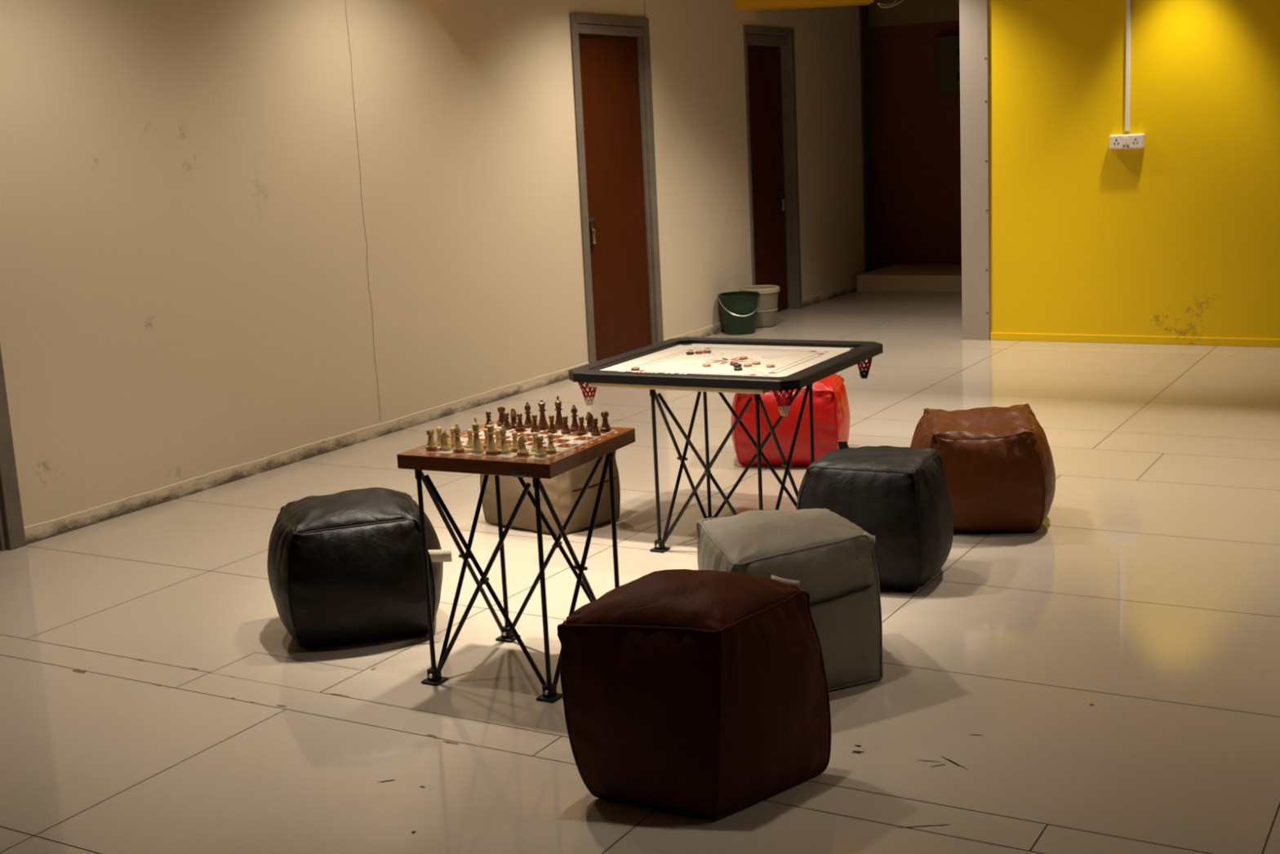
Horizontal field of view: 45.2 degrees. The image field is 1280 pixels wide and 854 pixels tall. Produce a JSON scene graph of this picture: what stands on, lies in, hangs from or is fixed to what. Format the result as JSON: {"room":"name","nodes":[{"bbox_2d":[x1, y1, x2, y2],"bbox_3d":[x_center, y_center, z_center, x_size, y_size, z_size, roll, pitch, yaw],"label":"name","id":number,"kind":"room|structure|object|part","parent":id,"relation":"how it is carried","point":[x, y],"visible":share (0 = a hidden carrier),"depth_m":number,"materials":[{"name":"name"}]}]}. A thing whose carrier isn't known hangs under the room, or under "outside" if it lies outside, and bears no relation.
{"room":"game room","nodes":[
{"label":"game room","id":0,"kind":"room"},
{"bbox_2d":[0,0,864,527],"bbox_3d":[-2.048,-1.120,6.737,0.160,2.820,15.830,4,13,30],"label":"wall","id":1,"kind":"structure","parent":0,"point":[184,295],"depth_m":7.45,"materials":[{"name":"beige paint"}]},
{"bbox_2d":[0,345,26,551],"bbox_3d":[-2.780,-0.523,5.488,0.168,2.199,0.960,4,13,30],"label":"door","id":2,"kind":"structure","parent":1,"relation":"in","point":[12,535],"depth_m":5.98,"materials":[{"name":"grey paint"}]},
{"bbox_2d":[23,283,856,544],"bbox_3d":[-0.213,-0.421,9.871,0.004,0.072,8.965,4,13,30],"label":"baseboard","id":3,"kind":"structure","parent":1,"relation":"attached to","point":[33,533],"depth_m":7.40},
{"bbox_2d":[345,0,644,417],"bbox_3d":[-0.668,-1.657,8.941,0.001,2.745,3.003,4,13,30],"label":"trim","id":4,"kind":"structure","parent":1,"relation":"attached to","point":[345,0],"depth_m":7.73,"materials":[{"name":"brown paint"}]},
{"bbox_2d":[568,13,663,364],"bbox_3d":[-0.194,-1.517,9.924,0.168,2.199,0.960,4,13,30],"label":"door","id":5,"kind":"structure","parent":1,"relation":"in","point":[611,55],"depth_m":9.92,"materials":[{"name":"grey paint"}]},
{"bbox_2d":[742,25,802,311],"bbox_3d":[0.973,-1.964,11.931,0.164,2.195,0.890,4,13,30],"label":"door","id":6,"kind":"structure","parent":1,"relation":"in","point":[770,76],"depth_m":12.05,"materials":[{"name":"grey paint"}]},
{"bbox_2d":[733,0,874,10],"bbox_3d":[1.174,-3.359,11.254,1.020,0.550,0.300,-3,11,0],"label":"trim","id":7,"kind":"structure","parent":1,"relation":"attached to","point":[750,5],"depth_m":11.16,"materials":[{"name":"yellow paint"}]},
{"bbox_2d":[858,4,873,272],"bbox_3d":[1.768,-2.648,13.602,0.520,2.820,0.170,4,13,30],"label":"trim","id":8,"kind":"structure","parent":1,"relation":"attached to","point":[864,9],"depth_m":13.47,"materials":[{"name":"brown paint"}]},
{"bbox_2d":[0,290,1279,853],"bbox_3d":[1.944,0.414,5.385,8.700,0.061,16.900,4,13,30],"label":"floor","id":9,"kind":"structure","parent":0,"point":[1104,677],"depth_m":4.37,"materials":[{"name":"beige tile"}]},
{"bbox_2d":[267,487,452,648],"bbox_3d":[-0.884,0.419,4.794,0.539,0.432,0.499,-6,11,-17],"label":"pouf","id":10,"kind":"object","parent":9,"relation":"on","point":[344,567],"visible":0.96,"depth_m":4.60,"materials":[{"name":"black leather"}]},
{"bbox_2d":[414,451,619,702],"bbox_3d":[-0.337,0.387,4.344,0.446,0.613,0.456,4,13,30],"label":"folding stand","id":11,"kind":"object","parent":9,"relation":"on","point":[509,633],"visible":0.77,"depth_m":4.28,"materials":[{"name":"black metal"}]},
{"bbox_2d":[396,421,635,479],"bbox_3d":[-0.343,0.060,4.315,0.486,0.040,0.500,3,12,27],"label":"board","id":12,"kind":"object","parent":11,"relation":"on","point":[573,450],"visible":0.55,"depth_m":4.17,"materials":[{"name":"brown wood"}]},
{"bbox_2d":[425,428,437,449],"bbox_3d":[-0.580,0.034,4.262,0.033,0.054,0.033,6,14,37],"label":"chess rook","id":13,"kind":"object","parent":12,"relation":"on","point":[431,444],"visible":1,"depth_m":4.25,"materials":[{"name":"beige wood"}]},
{"bbox_2d":[435,426,442,445],"bbox_3d":[-0.561,0.025,4.309,0.029,0.052,0.029,0,11,15],"label":"pawn","id":14,"kind":"object","parent":12,"relation":"on","point":[439,429],"visible":0.78,"depth_m":4.30,"materials":[{"name":"beige wood"}]},
{"bbox_2d":[439,429,451,450],"bbox_3d":[-0.539,0.035,4.240,0.033,0.057,0.033,-2,11,6],"label":"knight","id":15,"kind":"object","parent":12,"relation":"on","point":[445,446],"visible":1,"depth_m":4.23,"materials":[{"name":"beige wood"}]},
{"bbox_2d":[448,426,455,446],"bbox_3d":[-0.521,0.026,4.294,0.029,0.052,0.029,-10,13,-31],"label":"pawn","id":16,"kind":"object","parent":12,"relation":"on","point":[452,441],"visible":0.58,"depth_m":4.29,"materials":[{"name":"beige wood"}]},
{"bbox_2d":[452,423,464,452],"bbox_3d":[-0.499,0.028,4.211,0.033,0.076,0.033,1,12,19],"label":"bishop","id":17,"kind":"object","parent":12,"relation":"on","point":[458,446],"visible":1,"depth_m":4.21,"materials":[{"name":"beige wood"}]},
{"bbox_2d":[466,428,473,448],"bbox_3d":[-0.470,0.031,4.256,0.029,0.052,0.029,-2,11,4],"label":"pawn","id":18,"kind":"object","parent":12,"relation":"on","point":[469,443],"visible":0.9,"depth_m":4.25,"materials":[{"name":"beige wood"}]},
{"bbox_2d":[471,417,484,453],"bbox_3d":[-0.445,0.021,4.181,0.036,0.096,0.036,-11,14,-37],"label":"king","id":19,"kind":"object","parent":12,"relation":"on","point":[477,447],"visible":1,"depth_m":4.17,"materials":[{"name":"beige wood"}]},
{"bbox_2d":[482,428,488,447],"bbox_3d":[-0.423,0.029,4.252,0.029,0.052,0.029,-4,11,-3],"label":"pawn","id":20,"kind":"object","parent":12,"relation":"on","point":[486,440],"visible":0.57,"depth_m":4.25,"materials":[{"name":"beige wood"}]},
{"bbox_2d":[484,410,493,428],"bbox_3d":[-0.445,-0.023,4.524,0.029,0.052,0.029,-7,12,-22],"label":"pawn","id":21,"kind":"object","parent":12,"relation":"on","point":[488,413],"visible":0.73,"depth_m":4.52,"materials":[{"name":"brown wood"}]},
{"bbox_2d":[485,422,498,453],"bbox_3d":[-0.404,0.028,4.168,0.036,0.085,0.036,2,12,25],"label":"chess queen","id":22,"kind":"object","parent":12,"relation":"on","point":[491,448],"visible":1,"depth_m":4.16,"materials":[{"name":"beige wood"}]},
{"bbox_2d":[494,429,501,448],"bbox_3d":[-0.390,0.032,4.231,0.029,0.052,0.029,-9,12,-28],"label":"pawn","id":23,"kind":"object","parent":12,"relation":"on","point":[498,442],"visible":0.61,"depth_m":4.22,"materials":[{"name":"beige wood"}]},
{"bbox_2d":[497,406,505,426],"bbox_3d":[-0.409,-0.031,4.553,0.033,0.054,0.033,1,12,20],"label":"chess rook","id":24,"kind":"object","parent":12,"relation":"on","point":[501,410],"visible":0.84,"depth_m":4.54,"materials":[{"name":"brown wood"}]},
{"bbox_2d":[497,425,510,453],"bbox_3d":[-0.369,0.032,4.157,0.033,0.076,0.033,5,13,35],"label":"bishop","id":25,"kind":"object","parent":12,"relation":"on","point":[504,448],"visible":1,"depth_m":4.15,"materials":[{"name":"beige wood"}]},
{"bbox_2d":[503,411,511,430],"bbox_3d":[-0.389,-0.019,4.489,0.029,0.052,0.029,-5,11,-13],"label":"pawn","id":26,"kind":"object","parent":12,"relation":"on","point":[507,425],"visible":0.9,"depth_m":4.48,"materials":[{"name":"brown wood"}]},
{"bbox_2d":[510,408,517,428],"bbox_3d":[-0.371,-0.027,4.513,0.033,0.057,0.033,-1,11,9],"label":"knight","id":27,"kind":"object","parent":12,"relation":"on","point":[513,423],"visible":0.88,"depth_m":4.50,"materials":[{"name":"brown wood"}]},
{"bbox_2d":[510,431,518,450],"bbox_3d":[-0.341,0.037,4.192,0.029,0.052,0.029,0,11,13],"label":"pawn","id":28,"kind":"object","parent":12,"relation":"on","point":[514,446],"visible":0.87,"depth_m":4.18,"materials":[{"name":"beige wood"}]},
{"bbox_2d":[515,413,525,431],"bbox_3d":[-0.349,-0.016,4.464,0.029,0.052,0.029,-1,11,11],"label":"pawn","id":29,"kind":"object","parent":12,"relation":"on","point":[520,427],"visible":1,"depth_m":4.46,"materials":[{"name":"brown wood"}]},
{"bbox_2d":[516,433,528,455],"bbox_3d":[-0.317,0.045,4.130,0.033,0.057,0.033,1,12,18],"label":"knight","id":30,"kind":"object","parent":12,"relation":"on","point":[522,451],"visible":1,"depth_m":4.12,"materials":[{"name":"beige wood"}]},
{"bbox_2d":[523,401,533,428],"bbox_3d":[-0.328,-0.036,4.500,0.033,0.076,0.033,2,12,23],"label":"bishop","id":31,"kind":"object","parent":12,"relation":"on","point":[528,423],"visible":0.91,"depth_m":4.49,"materials":[{"name":"brown wood"}]},
{"bbox_2d":[530,431,537,451],"bbox_3d":[-0.283,0.039,4.165,0.029,0.052,0.029,-6,11,-15],"label":"pawn","id":32,"kind":"object","parent":12,"relation":"on","point":[534,446],"visible":0.61,"depth_m":4.16,"materials":[{"name":"beige wood"}]},
{"bbox_2d":[530,413,540,432],"bbox_3d":[-0.303,-0.012,4.432,0.029,0.052,0.029,1,12,17],"label":"pawn","id":33,"kind":"object","parent":12,"relation":"on","point":[535,428],"visible":0.98,"depth_m":4.43,"materials":[{"name":"brown wood"}]},
{"bbox_2d":[533,435,546,457],"bbox_3d":[-0.267,0.051,4.093,0.033,0.054,0.033,3,12,27],"label":"chess rook","id":34,"kind":"object","parent":12,"relation":"on","point":[540,452],"visible":1,"depth_m":4.08,"materials":[{"name":"beige wood"}]},
{"bbox_2d":[537,400,549,429],"bbox_3d":[-0.284,-0.038,4.472,0.036,0.085,0.036,4,13,33],"label":"chess queen","id":35,"kind":"object","parent":12,"relation":"on","point":[543,424],"visible":0.96,"depth_m":4.46,"materials":[{"name":"brown wood"}]},
{"bbox_2d":[545,432,555,452],"bbox_3d":[-0.241,0.041,4.144,0.029,0.052,0.029,7,14,40],"label":"pawn","id":36,"kind":"object","parent":12,"relation":"on","point":[550,448],"visible":1,"depth_m":4.14,"materials":[{"name":"beige wood"}]},
{"bbox_2d":[546,414,557,433],"bbox_3d":[-0.253,-0.010,4.408,0.029,0.052,0.029,-10,13,-34],"label":"pawn","id":37,"kind":"object","parent":12,"relation":"on","point":[552,428],"visible":0.98,"depth_m":4.40,"materials":[{"name":"brown wood"}]},
{"bbox_2d":[554,395,564,429],"bbox_3d":[-0.236,-0.043,4.457,0.036,0.096,0.036,-3,11,0],"label":"king","id":38,"kind":"object","parent":12,"relation":"on","point":[558,424],"visible":0.88,"depth_m":4.45,"materials":[{"name":"brown wood"}]},
{"bbox_2d":[560,415,570,434],"bbox_3d":[-0.212,-0.007,4.386,0.029,0.052,0.029,-1,11,7],"label":"pawn","id":39,"kind":"object","parent":12,"relation":"on","point":[566,430],"visible":1,"depth_m":4.38,"materials":[{"name":"brown wood"}]},
{"bbox_2d":[569,404,579,431],"bbox_3d":[-0.188,-0.027,4.415,0.033,0.076,0.033,-11,14,-36],"label":"bishop","id":40,"kind":"object","parent":12,"relation":"on","point":[575,426],"visible":0.93,"depth_m":4.41,"materials":[{"name":"brown wood"}]},
{"bbox_2d":[577,416,586,435],"bbox_3d":[-0.166,-0.006,4.365,0.029,0.052,0.029,-5,11,-12],"label":"pawn","id":41,"kind":"object","parent":12,"relation":"on","point":[581,430],"visible":1,"depth_m":4.36,"materials":[{"name":"brown wood"}]},
{"bbox_2d":[585,412,593,431],"bbox_3d":[-0.143,-0.017,4.403,0.033,0.057,0.033,4,13,33],"label":"knight","id":42,"kind":"object","parent":12,"relation":"on","point":[589,427],"visible":0.74,"depth_m":4.39,"materials":[{"name":"brown wood"}]},
{"bbox_2d":[591,417,600,435],"bbox_3d":[-0.126,-0.002,4.337,0.029,0.052,0.029,-5,11,-10],"label":"pawn","id":43,"kind":"object","parent":12,"relation":"on","point":[595,432],"visible":1,"depth_m":4.33,"materials":[{"name":"brown wood"}]},
{"bbox_2d":[600,411,611,431],"bbox_3d":[-0.100,-0.016,4.395,0.033,0.054,0.033,6,14,39],"label":"chess rook","id":44,"kind":"object","parent":12,"relation":"on","point":[605,427],"visible":1,"depth_m":4.39,"materials":[{"name":"brown wood"}]},
{"bbox_2d":[480,417,620,534],"bbox_3d":[-0.352,0.170,5.988,0.466,0.411,0.379,8,15,43],"label":"pouf","id":45,"kind":"object","parent":9,"relation":"on","point":[563,490],"visible":0.36,"depth_m":5.85,"materials":[{"name":"beige leather"}]},
{"bbox_2d":[557,568,831,820],"bbox_3d":[0.134,0.578,3.508,0.480,0.512,0.425,4,13,30],"label":"pouf","id":46,"kind":"object","parent":9,"relation":"on","point":[697,693],"visible":1,"depth_m":3.39,"materials":[{"name":"brown leather"}]},
{"bbox_2d":[649,382,814,552],"bbox_3d":[0.343,0.131,5.538,0.498,0.592,0.431,4,13,30],"label":"folding stand","id":47,"kind":"object","parent":9,"relation":"on","point":[660,544],"visible":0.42,"depth_m":5.50,"materials":[{"name":"black metal"}]},
{"bbox_2d":[568,337,883,415],"bbox_3d":[0.337,-0.199,5.766,0.914,0.134,0.914,3,13,29],"label":"board","id":48,"kind":"object","parent":47,"relation":"on","point":[665,365],"visible":0.98,"depth_m":5.64,"materials":[{"name":"beige wood"}]},
{"bbox_2d":[631,367,639,370],"bbox_3d":[-0.017,-0.208,5.530,0.031,0.009,0.031,-9,13,-30],"label":"disc","id":49,"kind":"object","parent":48,"relation":"on","point":[632,368],"visible":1,"depth_m":5.52,"materials":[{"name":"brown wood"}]},
{"bbox_2d":[686,351,693,355],"bbox_3d":[0.195,-0.287,5.968,0.031,0.009,0.031,2,12,21],"label":"disc","id":50,"kind":"object","parent":48,"relation":"on","point":[687,353],"visible":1,"depth_m":5.96,"materials":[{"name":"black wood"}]},
{"bbox_2d":[694,351,702,354],"bbox_3d":[0.229,-0.290,5.977,0.031,0.009,0.031,-1,11,8],"label":"disc","id":51,"kind":"object","parent":48,"relation":"on","point":[695,352],"visible":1,"depth_m":5.97,"materials":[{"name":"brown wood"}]},
{"bbox_2d":[702,363,711,366],"bbox_3d":[0.245,-0.227,5.650,0.031,0.009,0.031,-1,11,9],"label":"disc","id":52,"kind":"object","parent":48,"relation":"on","point":[704,364],"visible":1,"depth_m":5.64,"materials":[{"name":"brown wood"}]},
{"bbox_2d":[702,350,711,353],"bbox_3d":[0.261,-0.293,5.985,0.031,0.009,0.031,-1,11,10],"label":"disc","id":53,"kind":"object","parent":48,"relation":"on","point":[704,351],"visible":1,"depth_m":5.97,"materials":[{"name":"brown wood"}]},
{"bbox_3d":[0.334,-0.247,5.756,0.914,0.035,0.914,3,13,29],"label":"frame","id":54,"kind":"part","parent":48,"relation":"part of","materials":[{"name":"black wood"}]},
{"bbox_2d":[733,363,741,367],"bbox_3d":[0.355,-0.225,5.609,0.031,0.009,0.031,1,12,17],"label":"disc","id":55,"kind":"object","parent":48,"relation":"on","point":[737,365],"visible":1,"depth_m":5.60,"materials":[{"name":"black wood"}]},
{"bbox_2d":[733,367,742,370],"bbox_3d":[0.353,-0.209,5.528,0.031,0.009,0.031,3,12,27],"label":"disc","id":56,"kind":"object","parent":48,"relation":"on","point":[735,368],"visible":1,"depth_m":5.52,"materials":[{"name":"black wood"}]},
{"bbox_2d":[738,355,747,359],"bbox_3d":[0.389,-0.260,5.783,0.031,0.009,0.031,-12,14,-40],"label":"disc","id":57,"kind":"object","parent":48,"relation":"on","point":[740,357],"visible":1,"depth_m":5.77,"materials":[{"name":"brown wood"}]},
{"bbox_2d":[743,363,751,366],"bbox_3d":[0.393,-0.226,5.606,0.031,0.009,0.031,0,11,12],"label":"disc","id":58,"kind":"object","parent":48,"relation":"on","point":[744,364],"visible":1,"depth_m":5.59,"materials":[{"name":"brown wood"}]},
{"bbox_2d":[751,361,760,364],"bbox_3d":[0.427,-0.235,5.643,0.031,0.009,0.031,-8,12,-23],"label":"disc","id":59,"kind":"object","parent":48,"relation":"on","point":[753,362],"visible":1,"depth_m":5.63,"materials":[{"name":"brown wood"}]},
{"bbox_2d":[766,364,774,367],"bbox_3d":[0.472,-0.221,5.560,0.031,0.009,0.031,-8,12,-26],"label":"disc","id":60,"kind":"object","parent":48,"relation":"on","point":[767,365],"visible":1,"depth_m":5.55,"materials":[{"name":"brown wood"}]},
{"bbox_2d":[717,291,759,334],"bbox_3d":[0.720,-0.824,11.138,0.304,0.287,0.304,4,13,30],"label":"bucket","id":61,"kind":"object","parent":9,"relation":"on","point":[739,309],"visible":1,"depth_m":11.04,"materials":[{"name":"green plastic"}]},
{"bbox_3d":[0.728,-0.867,11.053,0.303,0.131,0.156,-4,11,-8],"label":"handle","id":62,"kind":"part","parent":61,"relation":"part of","materials":[{"name":"silver metal"}]},
{"bbox_2d":[740,284,779,327],"bbox_3d":[0.898,-0.898,11.453,0.296,0.289,0.296,1,12,20],"label":"plastic tub","id":63,"kind":"object","parent":9,"relation":"on","point":[766,313],"visible":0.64,"depth_m":11.35,"materials":[{"name":"beige plastic"}]},
{"bbox_2d":[696,508,883,691],"bbox_3d":[0.405,0.459,4.239,0.502,0.440,0.564,-5,11,-13],"label":"pouf","id":64,"kind":"object","parent":9,"relation":"on","point":[832,557],"visible":0.62,"depth_m":4.07,"materials":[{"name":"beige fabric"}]},
{"bbox_2d":[730,373,850,466],"bbox_3d":[0.675,-0.066,6.900,0.526,0.425,0.484,-1,11,10],"label":"pouf","id":65,"kind":"object","parent":9,"relation":"on","point":[831,411],"visible":0.58,"depth_m":6.69,"materials":[{"name":"red leather"}]},
{"bbox_2d":[795,440,953,591],"bbox_3d":[0.774,0.284,5.071,0.496,0.429,0.454,4,13,30],"label":"pouf","id":66,"kind":"object","parent":9,"relation":"on","point":[899,495],"visible":0.8,"depth_m":4.88,"materials":[{"name":"black leather"}]},
{"bbox_2d":[910,403,1055,532],"bbox_3d":[1.261,0.149,5.694,0.541,0.409,0.534,0,11,13],"label":"pouf","id":67,"kind":"object","parent":9,"relation":"on","point":[998,466],"visible":0.8,"depth_m":5.47,"materials":[{"name":"brown leather"}]},
{"bbox_2d":[868,0,959,27],"bbox_3d":[2.822,-3.834,13.454,2.400,0.540,0.230,4,13,30],"label":"lintel","id":68,"kind":"object","parent":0,"point":[908,11],"depth_m":13.60,"materials":[{"name":"brown paint"}]},
{"bbox_2d":[869,20,961,270],"bbox_3d":[2.898,-2.455,13.736,2.400,2.280,0.200,4,13,30],"label":"door","id":69,"kind":"structure","parent":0,"point":[916,131],"depth_m":13.85,"materials":[{"name":"brown paint"}]},
{"bbox_2d":[856,264,961,293],"bbox_3d":[2.914,-1.289,13.339,1.855,0.145,0.900,4,13,30],"label":"raised step","id":70,"kind":"structure","parent":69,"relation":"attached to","point":[894,277],"depth_m":13.27,"materials":[{"name":"beige paint"}]},
{"bbox_2d":[935,35,959,94],"bbox_3d":[2.760,-3.169,13.458,0.320,0.500,0.135,4,13,30],"label":"switch panel","id":71,"kind":"object","parent":69,"relation":"attached to","point":[947,47],"visible":0.54,"depth_m":13.44,"materials":[{"name":"green metal"}]},
{"bbox_2d":[988,0,1279,338],"bbox_3d":[5.122,-1.812,8.463,6.462,2.820,0.220,4,13,30],"label":"wall","id":72,"kind":"structure","parent":0,"point":[1178,234],"depth_m":9.57,"materials":[{"name":"yellow paint"}]},
{"bbox_2d":[959,0,990,340],"bbox_3d":[2.236,-1.989,10.102,0.186,2.820,0.266,4,13,30],"label":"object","id":73,"kind":"object","parent":72,"relation":"attached to","point":[973,14],"visible":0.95,"depth_m":10.04,"materials":[{"name":"grey metal"}]},
{"bbox_2d":[1109,133,1145,149],"bbox_3d":[3.027,-1.769,9.530,0.212,0.088,0.058,4,13,30],"label":"power outlet","id":74,"kind":"object","parent":72,"relation":"attached to","point":[1132,140],"visible":1,"depth_m":9.51,"materials":[{"name":"white plastic"}]},
{"bbox_2d":[1122,137,1125,144],"bbox_3d":[2.997,-1.769,9.515,0.017,0.044,0.004,4,13,30],"label":"switch","id":75,"kind":"object","parent":74,"relation":"attached to","point":[1123,138],"depth_m":9.51,"materials":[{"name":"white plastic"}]},
{"bbox_2d":[1124,0,1131,131],"bbox_3d":[2.987,-2.567,9.395,0.027,1.490,0.023,4,13,30],"label":"cable conduit","id":76,"kind":"object","parent":72,"relation":"attached to","point":[1128,11],"visible":1,"depth_m":9.45,"materials":[{"name":"white plastic"}]},
{"bbox_2d":[990,332,1279,346],"bbox_3d":[5.133,-0.433,8.629,6.460,0.050,0.012,4,13,30],"label":"baseboard","id":77,"kind":"structure","parent":72,"relation":"attached to","point":[1251,342],"depth_m":9.75,"materials":[{"name":"yellow paint"}]},
{"bbox_3d":[1.673,-2.437,4.904,9.000,0.100,16.900,4,13,30],"label":"ceiling","id":78,"kind":"structure","parent":0,"visible":0},
{"bbox_2d":[876,0,903,8],"bbox_3d":[1.824,-3.326,11.141,0.222,0.556,0.016,-2,11,2],"label":"loose wire","id":79,"kind":"object","parent":78,"relation":"hanging from","point":[896,0],"visible":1,"depth_m":11.19,"materials":[{"name":"brown"}]}
]}

